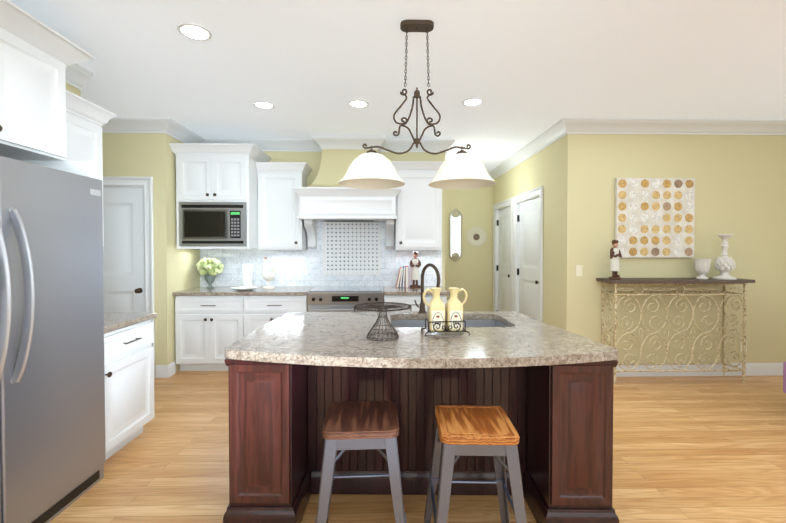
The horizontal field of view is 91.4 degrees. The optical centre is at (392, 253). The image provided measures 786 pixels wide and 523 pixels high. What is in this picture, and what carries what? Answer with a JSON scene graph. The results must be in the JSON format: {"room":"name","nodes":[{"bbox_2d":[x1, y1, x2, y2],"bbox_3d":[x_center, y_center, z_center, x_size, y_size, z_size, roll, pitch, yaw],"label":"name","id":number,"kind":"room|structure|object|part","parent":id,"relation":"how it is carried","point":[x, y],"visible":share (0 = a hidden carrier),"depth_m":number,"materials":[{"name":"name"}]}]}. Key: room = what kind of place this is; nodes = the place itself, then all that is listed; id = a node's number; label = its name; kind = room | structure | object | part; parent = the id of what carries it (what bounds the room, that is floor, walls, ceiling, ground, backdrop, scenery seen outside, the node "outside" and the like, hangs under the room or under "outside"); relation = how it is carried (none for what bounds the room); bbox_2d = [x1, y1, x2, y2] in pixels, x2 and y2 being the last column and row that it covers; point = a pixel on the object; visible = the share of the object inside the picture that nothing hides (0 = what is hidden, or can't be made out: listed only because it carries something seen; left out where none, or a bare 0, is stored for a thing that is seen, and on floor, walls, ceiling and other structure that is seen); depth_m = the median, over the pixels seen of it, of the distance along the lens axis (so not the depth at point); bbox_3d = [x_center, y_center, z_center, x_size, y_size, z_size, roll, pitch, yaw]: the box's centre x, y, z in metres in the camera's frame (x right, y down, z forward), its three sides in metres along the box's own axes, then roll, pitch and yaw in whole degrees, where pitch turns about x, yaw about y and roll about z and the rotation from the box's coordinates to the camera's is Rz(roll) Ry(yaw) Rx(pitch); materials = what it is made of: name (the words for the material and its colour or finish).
{"room":"kitchen","nodes":[
{"label":"kitchen","id":0,"kind":"room"},
{"bbox_2d":[65,82,199,371],"bbox_3d":[-2.446,0.010,0.739,0.140,2.780,8.360,0,1,-1],"label":"wall","id":1,"kind":"structure","parent":0,"point":[186,274],"depth_m":4.38,"materials":[{"name":"beige paint"}]},
{"bbox_2d":[0,0,95,160],"bbox_3d":[-2.147,-0.898,1.892,0.547,0.678,1.080,0,1,-1],"label":"upper cabinet","id":2,"kind":"object","parent":1,"relation":"attached to","point":[37,56],"visible":1,"depth_m":2.10,"materials":[{"name":"white wood"}]},
{"bbox_2d":[19,90,115,246],"bbox_3d":[-2.285,-0.551,2.662,0.305,1.040,0.625,0,1,-1],"label":"upper cabinet","id":3,"kind":"object","parent":1,"relation":"attached to","point":[86,120],"visible":0.25,"depth_m":2.72,"materials":[{"name":"white wood"}]},
{"bbox_2d":[65,63,93,89],"bbox_3d":[-2.320,-1.297,-0.225,0.108,0.134,6.470,0,1,-1],"label":"crown molding","id":4,"kind":"structure","parent":1,"relation":"attached to","point":[78,76],"depth_m":2.91,"materials":[{"name":"white wood"}]},
{"bbox_2d":[170,122,204,142],"bbox_3d":[-2.409,-1.372,4.474,0.108,0.134,0.630,0,1,-1],"label":"crown molding","id":5,"kind":"structure","parent":1,"relation":"attached to","point":[185,135],"depth_m":4.47,"materials":[{"name":"white wood"}]},
{"bbox_2d":[102,133,173,367],"bbox_3d":[-3.531,-0.046,4.194,2.150,2.780,0.120,0,1,-1],"label":"wall","id":6,"kind":"structure","parent":0,"point":[137,154],"depth_m":4.15,"materials":[{"name":"beige paint"}]},
{"bbox_2d":[103,177,154,377],"bbox_3d":[-3.086,0.259,4.186,0.994,2.172,0.156,0,1,-1],"label":"door","id":7,"kind":"structure","parent":6,"relation":"attached to","point":[128,255],"depth_m":4.17,"materials":[{"name":"white wood"}]},
{"bbox_2d":[101,117,176,134],"bbox_3d":[-3.475,-1.366,4.060,2.258,0.134,0.108,0,1,-1],"label":"crown molding","id":8,"kind":"structure","parent":6,"relation":"attached to","point":[167,125],"depth_m":4.08,"materials":[{"name":"white wood"}]},
{"bbox_2d":[214,151,444,303],"bbox_3d":[-0.960,-0.059,5.014,3.270,2.780,0.120,0,1,-1],"label":"wall","id":9,"kind":"structure","parent":0,"point":[312,160],"depth_m":4.95,"materials":[{"name":"beige paint"}]},
{"bbox_2d":[169,143,270,248],"bbox_3d":[-2.030,-0.642,4.571,0.960,1.160,0.673,0,1,-1],"label":"upper cabinet","id":10,"kind":"object","parent":9,"relation":"attached to","point":[216,195],"visible":0.94,"depth_m":4.30,"materials":[{"name":"white wood"}]},
{"bbox_2d":[179,202,246,245],"bbox_3d":[-2.027,-0.335,4.458,0.746,0.494,0.314,0,1,-1],"label":"microwave","id":11,"kind":"object","parent":10,"relation":"in","point":[200,223],"depth_m":4.30,"materials":[{"name":"silver metal"}]},
{"bbox_2d":[255,162,311,249],"bbox_3d":[-1.328,-0.567,4.731,0.595,1.035,0.388,0,1,-1],"label":"upper cabinet","id":12,"kind":"object","parent":9,"relation":"attached to","point":[281,226],"visible":0.98,"depth_m":4.59,"materials":[{"name":"white wood"}]},
{"bbox_2d":[200,222,441,286],"bbox_3d":[-0.916,-0.015,4.943,3.107,0.866,0.018,0,1,-1],"label":"tile backsplash","id":13,"kind":"structure","parent":9,"relation":"attached to","point":[351,254],"depth_m":4.95,"materials":[{"name":"tile"}]},
{"bbox_2d":[435,259,439,267],"bbox_3d":[0.577,0.122,4.976,0.075,0.118,0.008,0,1,-1],"label":"outlet","id":14,"kind":"object","parent":13,"relation":"attached to","point":[437,263],"visible":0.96,"depth_m":4.97,"materials":[{"name":"white plastic"}]},
{"bbox_2d":[205,138,454,154],"bbox_3d":[-0.843,-1.379,4.881,3.258,0.134,0.108,0,1,-1],"label":"crown molding","id":15,"kind":"structure","parent":9,"relation":"attached to","point":[283,145],"depth_m":4.87,"materials":[{"name":"white wood"}]},
{"bbox_2d":[292,134,400,247],"bbox_3d":[-0.531,-0.752,4.649,1.242,1.374,0.582,0,1,-1],"label":"range hood","id":16,"kind":"object","parent":9,"relation":"attached to","point":[324,196],"visible":0.88,"depth_m":4.43,"materials":[{"name":"white wood"}]},
{"bbox_2d":[391,161,443,249],"bbox_3d":[0.311,-0.577,4.769,0.700,1.055,0.388,0,1,-1],"label":"upper cabinet","id":17,"kind":"object","parent":9,"relation":"attached to","point":[418,223],"visible":0.77,"depth_m":4.63,"materials":[{"name":"white wood"}]},
{"bbox_2d":[9,0,785,171],"bbox_3d":[0.350,-1.448,1.800,10.040,0.100,10.640,0,1,-1],"label":"ceiling","id":18,"kind":"structure","parent":0,"point":[527,71],"depth_m":2.85,"materials":[{"name":"white paint"}]},
{"bbox_2d":[177,23,211,40],"bbox_3d":[-1.256,-1.404,2.434,0.196,0.007,0.196,0,1,-1],"label":"recessed light","id":19,"kind":"object","parent":18,"relation":"in","point":[192,31],"visible":1,"depth_m":2.43,"materials":[{"name":"white"}]},
{"bbox_2d":[253,101,274,108],"bbox_3d":[-1.234,-1.424,3.675,0.196,0.007,0.196,0,1,-1],"label":"recessed light","id":20,"kind":"object","parent":18,"relation":"in","point":[264,104],"visible":1,"depth_m":3.66,"materials":[{"name":"white"}]},
{"bbox_2d":[348,100,368,107],"bbox_3d":[-0.329,-1.424,3.646,0.196,0.007,0.196,0,1,-1],"label":"recessed light","id":21,"kind":"object","parent":18,"relation":"in","point":[358,103],"visible":1,"depth_m":3.63,"materials":[{"name":"white"}]},
{"bbox_2d":[338,19,495,189],"bbox_3d":[0.147,-0.916,2.354,0.967,0.979,0.412,0,1,-1],"label":"pendant light","id":22,"kind":"object","parent":18,"relation":"hanging from","point":[461,169],"visible":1,"depth_m":2.33,"materials":[{"name":"white glass"}]},
{"bbox_2d":[462,98,482,105],"bbox_3d":[0.748,-1.423,3.601,0.196,0.007,0.196,0,1,-1],"label":"recessed light","id":23,"kind":"object","parent":18,"relation":"in","point":[472,101],"visible":1,"depth_m":3.59,"materials":[{"name":"white"}]},
{"bbox_2d":[49,370,785,522],"bbox_3d":[0.350,1.432,1.846,10.040,0.100,10.640,0,1,-1],"label":"floor","id":24,"kind":"structure","parent":0,"point":[699,449],"depth_m":2.50,"materials":[{"name":"brown wood"}]},
{"bbox_2d":[0,156,105,522],"bbox_3d":[-2.034,0.411,1.872,0.769,1.940,0.994,0,1,-1],"label":"refrigerator","id":25,"kind":"object","parent":24,"relation":"on","point":[52,420],"depth_m":1.97,"materials":[{"name":"silver metal"}]},
{"bbox_3d":[-2.137,0.404,2.356,0.587,1.940,0.021,0,1,-1],"label":"fridge end panel","id":26,"kind":"part","parent":25,"relation":"part of","materials":[{"name":"white wood"}]},
{"bbox_2d":[104,319,154,459],"bbox_3d":[-2.113,0.932,2.654,0.648,0.874,0.555,0,1,-1],"label":"base cabinet","id":27,"kind":"object","parent":24,"relation":"on","point":[129,379],"visible":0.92,"depth_m":2.65,"materials":[{"name":"white wood"}]},
{"bbox_2d":[104,313,156,333],"bbox_3d":[-2.121,0.475,2.657,0.632,0.040,0.575,0,1,-1],"label":"countertop","id":28,"kind":"structure","parent":27,"relation":"on","point":[114,321],"depth_m":2.70,"materials":[{"name":"stone"}]},
{"bbox_2d":[175,296,242,370],"bbox_3d":[-2.065,0.901,4.617,0.761,0.874,0.628,0,1,-1],"label":"base cabinet","id":29,"kind":"object","parent":24,"relation":"on","point":[209,330],"depth_m":4.31,"materials":[{"name":"white wood"}]},
{"bbox_2d":[172,286,315,295],"bbox_3d":[-1.720,0.444,4.608,1.485,0.040,0.648,0,1,-1],"label":"countertop","id":30,"kind":"structure","parent":29,"relation":"on","point":[261,291],"depth_m":4.36,"materials":[{"name":"stone"}]},
{"bbox_2d":[196,258,223,287],"bbox_3d":[-2.247,0.233,4.719,0.324,0.378,0.306,0,1,-1],"label":"flower arrangement","id":31,"kind":"object","parent":30,"relation":"on","point":[213,267],"visible":1,"depth_m":4.64,"materials":[{"name":"green plant"}]},
{"bbox_2d":[231,286,257,290],"bbox_3d":[-1.732,0.409,4.483,0.317,0.033,0.276,0,1,-1],"label":"shallow dish","id":32,"kind":"object","parent":30,"relation":"on","point":[244,288],"visible":1,"depth_m":4.51,"materials":[{"name":"white ceramic"}]},
{"bbox_2d":[242,260,251,285],"bbox_3d":[-1.798,0.250,4.739,0.150,0.343,0.150,0,1,-1],"label":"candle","id":33,"kind":"object","parent":30,"relation":"on","point":[247,274],"visible":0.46,"depth_m":4.69,"materials":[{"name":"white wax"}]},
{"bbox_2d":[262,257,283,288],"bbox_3d":[-1.472,0.229,4.711,0.294,0.386,0.138,0,1,-1],"label":"rooster figurine","id":34,"kind":"object","parent":30,"relation":"on","point":[268,276],"visible":1,"depth_m":4.68,"materials":[{"name":"white ceramic"}]},
{"bbox_2d":[243,295,307,336],"bbox_3d":[-1.333,0.900,4.634,0.704,0.874,0.628,0,1,-1],"label":"base cabinet","id":35,"kind":"object","parent":24,"relation":"on","point":[258,311],"depth_m":4.32,"materials":[{"name":"white wood"}]},
{"bbox_2d":[307,286,383,311],"bbox_3d":[-0.543,0.862,4.619,0.861,0.891,0.694,0,1,-1],"label":"range","id":36,"kind":"object","parent":24,"relation":"on","point":[334,298],"visible":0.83,"depth_m":4.32,"materials":[{"name":"silver metal"}]},
{"bbox_2d":[315,401,406,522],"bbox_3d":[-0.144,1.063,1.774,0.441,0.640,0.441,0,1,-1],"label":"stool","id":37,"kind":"object","parent":24,"relation":"on","point":[360,425],"visible":1,"depth_m":1.62,"materials":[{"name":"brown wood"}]},
{"bbox_2d":[384,295,446,311],"bbox_3d":[0.247,0.900,4.655,0.715,0.874,0.659,0,1,-1],"label":"base cabinet","id":38,"kind":"object","parent":24,"relation":"on","point":[407,299],"visible":0.08,"depth_m":4.36,"materials":[{"name":"white wood"}]},
{"bbox_2d":[384,286,449,294],"bbox_3d":[0.265,0.443,4.654,0.758,0.040,0.648,0,1,-1],"label":"countertop","id":39,"kind":"structure","parent":38,"relation":"on","point":[391,290],"depth_m":4.36,"materials":[{"name":"stone"}]},
{"bbox_2d":[396,266,407,287],"bbox_3d":[0.114,0.287,4.854,0.148,0.265,0.200,0,1,-1],"label":"cookbooks","id":40,"kind":"object","parent":39,"relation":"on","point":[402,279],"visible":0.96,"depth_m":4.75,"materials":[{"name":"white paper"}]},
{"bbox_2d":[409,251,420,287],"bbox_3d":[0.279,0.195,4.806,0.149,0.452,0.120,0,1,-1],"label":"figurine","id":41,"kind":"object","parent":39,"relation":"on","point":[415,263],"visible":0.98,"depth_m":4.78,"materials":[{"name":"brown"}]},
{"bbox_2d":[223,319,618,522],"bbox_3d":[0.126,0.938,2.412,1.932,0.869,1.183,0,1,-1],"label":"kitchen island","id":42,"kind":"object","parent":24,"relation":"on","point":[546,387],"depth_m":1.94,"materials":[{"name":"brown wood"}]},
{"bbox_2d":[224,311,617,370],"bbox_3d":[0.120,0.500,2.357,1.933,0.080,1.274,0,1,-1],"label":"island countertop","id":43,"kind":"structure","parent":42,"relation":"on","point":[292,341],"depth_m":1.97,"materials":[{"name":"beige stone"}]},
{"bbox_2d":[354,302,411,340],"bbox_3d":[-0.057,0.375,2.120,0.321,0.173,0.321,0,1,-1],"label":"cake stand","id":44,"kind":"object","parent":43,"relation":"on","point":[381,308],"visible":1,"depth_m":2.10,"materials":[{"name":"brown metal"}]},
{"bbox_2d":[414,263,439,312],"bbox_3d":[0.249,0.261,2.848,0.177,0.382,0.230,0,1,-1],"label":"gooseneck faucet","id":45,"kind":"object","parent":43,"relation":"on","point":[422,304],"visible":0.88,"depth_m":2.91,"materials":[{"name":"brown metal"}]},
{"bbox_2d":[421,287,469,335],"bbox_3d":[0.302,0.330,2.228,0.265,0.266,0.130,0,1,-5],"label":"caddy","id":46,"kind":"object","parent":43,"relation":"on","point":[447,316],"visible":1,"depth_m":2.19,"materials":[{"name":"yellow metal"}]},
{"bbox_2d":[424,405,526,522],"bbox_3d":[0.362,1.064,1.726,0.425,0.640,0.425,0,1,2],"label":"stool","id":47,"kind":"object","parent":24,"relation":"on","point":[466,430],"visible":1,"depth_m":1.61,"materials":[{"name":"brown"}]},
{"bbox_2d":[596,278,754,384],"bbox_3d":[2.964,0.806,4.048,1.490,1.082,0.334,0,1,-1],"label":"console table","id":48,"kind":"object","parent":24,"relation":"on","point":[666,281],"visible":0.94,"depth_m":3.97,"materials":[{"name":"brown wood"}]},
{"bbox_2d":[608,240,621,279],"bbox_3d":[2.316,0.059,4.000,0.135,0.412,0.110,0,1,-1],"label":"figurine","id":49,"kind":"object","parent":48,"relation":"on","point":[615,254],"visible":1,"depth_m":3.97,"materials":[{"name":"brown"}]},
{"bbox_2d":[694,259,710,278],"bbox_3d":[3.269,0.160,4.054,0.150,0.210,0.150,0,1,-1],"label":"urn","id":50,"kind":"object","parent":48,"relation":"on","point":[702,267],"visible":1,"depth_m":4.01,"materials":[{"name":"white ceramic"}]},
{"bbox_2d":[712,234,736,279],"bbox_3d":[3.489,0.030,4.037,0.200,0.470,0.200,0,1,-1],"label":"vase","id":51,"kind":"object","parent":48,"relation":"on","point":[724,264],"visible":1,"depth_m":4.00,"materials":[{"name":"white ceramic"}]},
{"bbox_2d":[783,362,785,392],"bbox_3d":[3.654,0.854,2.964,0.878,1.020,0.878,0,1,-1],"label":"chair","id":52,"kind":"object","parent":24,"relation":"on","point":[784,377],"visible":1,"depth_m":3.15,"materials":[{"name":"purple fabric"}]},
{"bbox_2d":[445,186,492,310],"bbox_3d":[1.228,-0.092,7.104,1.440,2.780,0.120,0,1,-1],"label":"wall","id":53,"kind":"structure","parent":0,"point":[470,271],"depth_m":7.05,"materials":[{"name":"beige paint"}]},
{"bbox_2d":[449,209,461,261],"bbox_3d":[1.147,-0.341,7.018,0.248,0.970,0.035,0,1,-1],"label":"wall mirror","id":54,"kind":"object","parent":53,"relation":"attached to","point":[455,235],"visible":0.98,"depth_m":7.02,"materials":[{"name":"beige mirror"}]},
{"bbox_2d":[467,227,486,246],"bbox_3d":[1.530,-0.308,7.027,0.364,0.364,0.028,0,1,-1],"label":"wall plate","id":55,"kind":"object","parent":53,"relation":"attached to","point":[476,236],"visible":1,"depth_m":7.02,"materials":[{"name":"beige ceramic"}]},
{"bbox_2d":[492,134,578,333],"bbox_3d":[1.922,-0.068,5.620,0.120,2.780,2.880,0,1,-1],"label":"wall","id":56,"kind":"structure","parent":0,"point":[552,169],"depth_m":4.43,"materials":[{"name":"beige paint"}]},
{"bbox_2d":[493,186,542,320],"bbox_3d":[1.899,0.227,5.864,0.146,2.182,2.104,0,1,-1],"label":"double door","id":57,"kind":"structure","parent":56,"relation":"attached to","point":[518,253],"depth_m":5.75,"materials":[{"name":"white wood"}]},
{"bbox_2d":[489,123,564,178],"bbox_3d":[1.808,-1.390,5.602,0.108,0.134,2.870,0,1,-1],"label":"crown molding","id":58,"kind":"structure","parent":56,"relation":"attached to","point":[549,136],"depth_m":5.14,"materials":[{"name":"white wood"}]},
{"bbox_2d":[577,134,785,363],"bbox_3d":[3.604,-0.047,4.279,3.180,2.780,0.120,0,1,-1],"label":"wall","id":59,"kind":"structure","parent":0,"point":[740,188],"depth_m":4.21,"materials":[{"name":"beige paint"}]},
{"bbox_2d":[575,265,582,275],"bbox_3d":[2.026,0.185,4.175,0.075,0.118,0.016,0,1,-1],"label":"light switch","id":60,"kind":"object","parent":59,"relation":"attached to","point":[578,271],"visible":1,"depth_m":4.18,"materials":[{"name":"beige plastic"}]},
{"bbox_2d":[615,178,694,257],"bbox_3d":[2.846,-0.390,4.175,0.860,0.860,0.035,0,1,-1],"label":"picture","id":61,"kind":"object","parent":59,"relation":"attached to","point":[654,217],"visible":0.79,"depth_m":4.16,"materials":[{"name":"paper"}]},
{"bbox_2d":[557,118,785,134],"bbox_3d":[3.492,-1.367,4.141,3.408,0.134,0.108,0,1,-1],"label":"crown molding","id":62,"kind":"structure","parent":59,"relation":"attached to","point":[565,126],"depth_m":4.13,"materials":[{"name":"white wood"}]},
{"bbox_2d":[616,363,782,376],"bbox_3d":[3.537,1.276,4.230,3.316,0.135,0.016,0,1,-1],"label":"baseboard","id":63,"kind":"structure","parent":59,"relation":"attached to","point":[751,369],"depth_m":4.22,"materials":[{"name":"white wood"}]},
{"bbox_2d":[740,341,746,351],"bbox_3d":[3.865,1.024,4.235,0.075,0.118,0.008,0,1,-1],"label":"outlet","id":64,"kind":"object","parent":59,"relation":"attached to","point":[741,346],"visible":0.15,"depth_m":4.23,"materials":[{"name":"beige plastic"}]}
]}

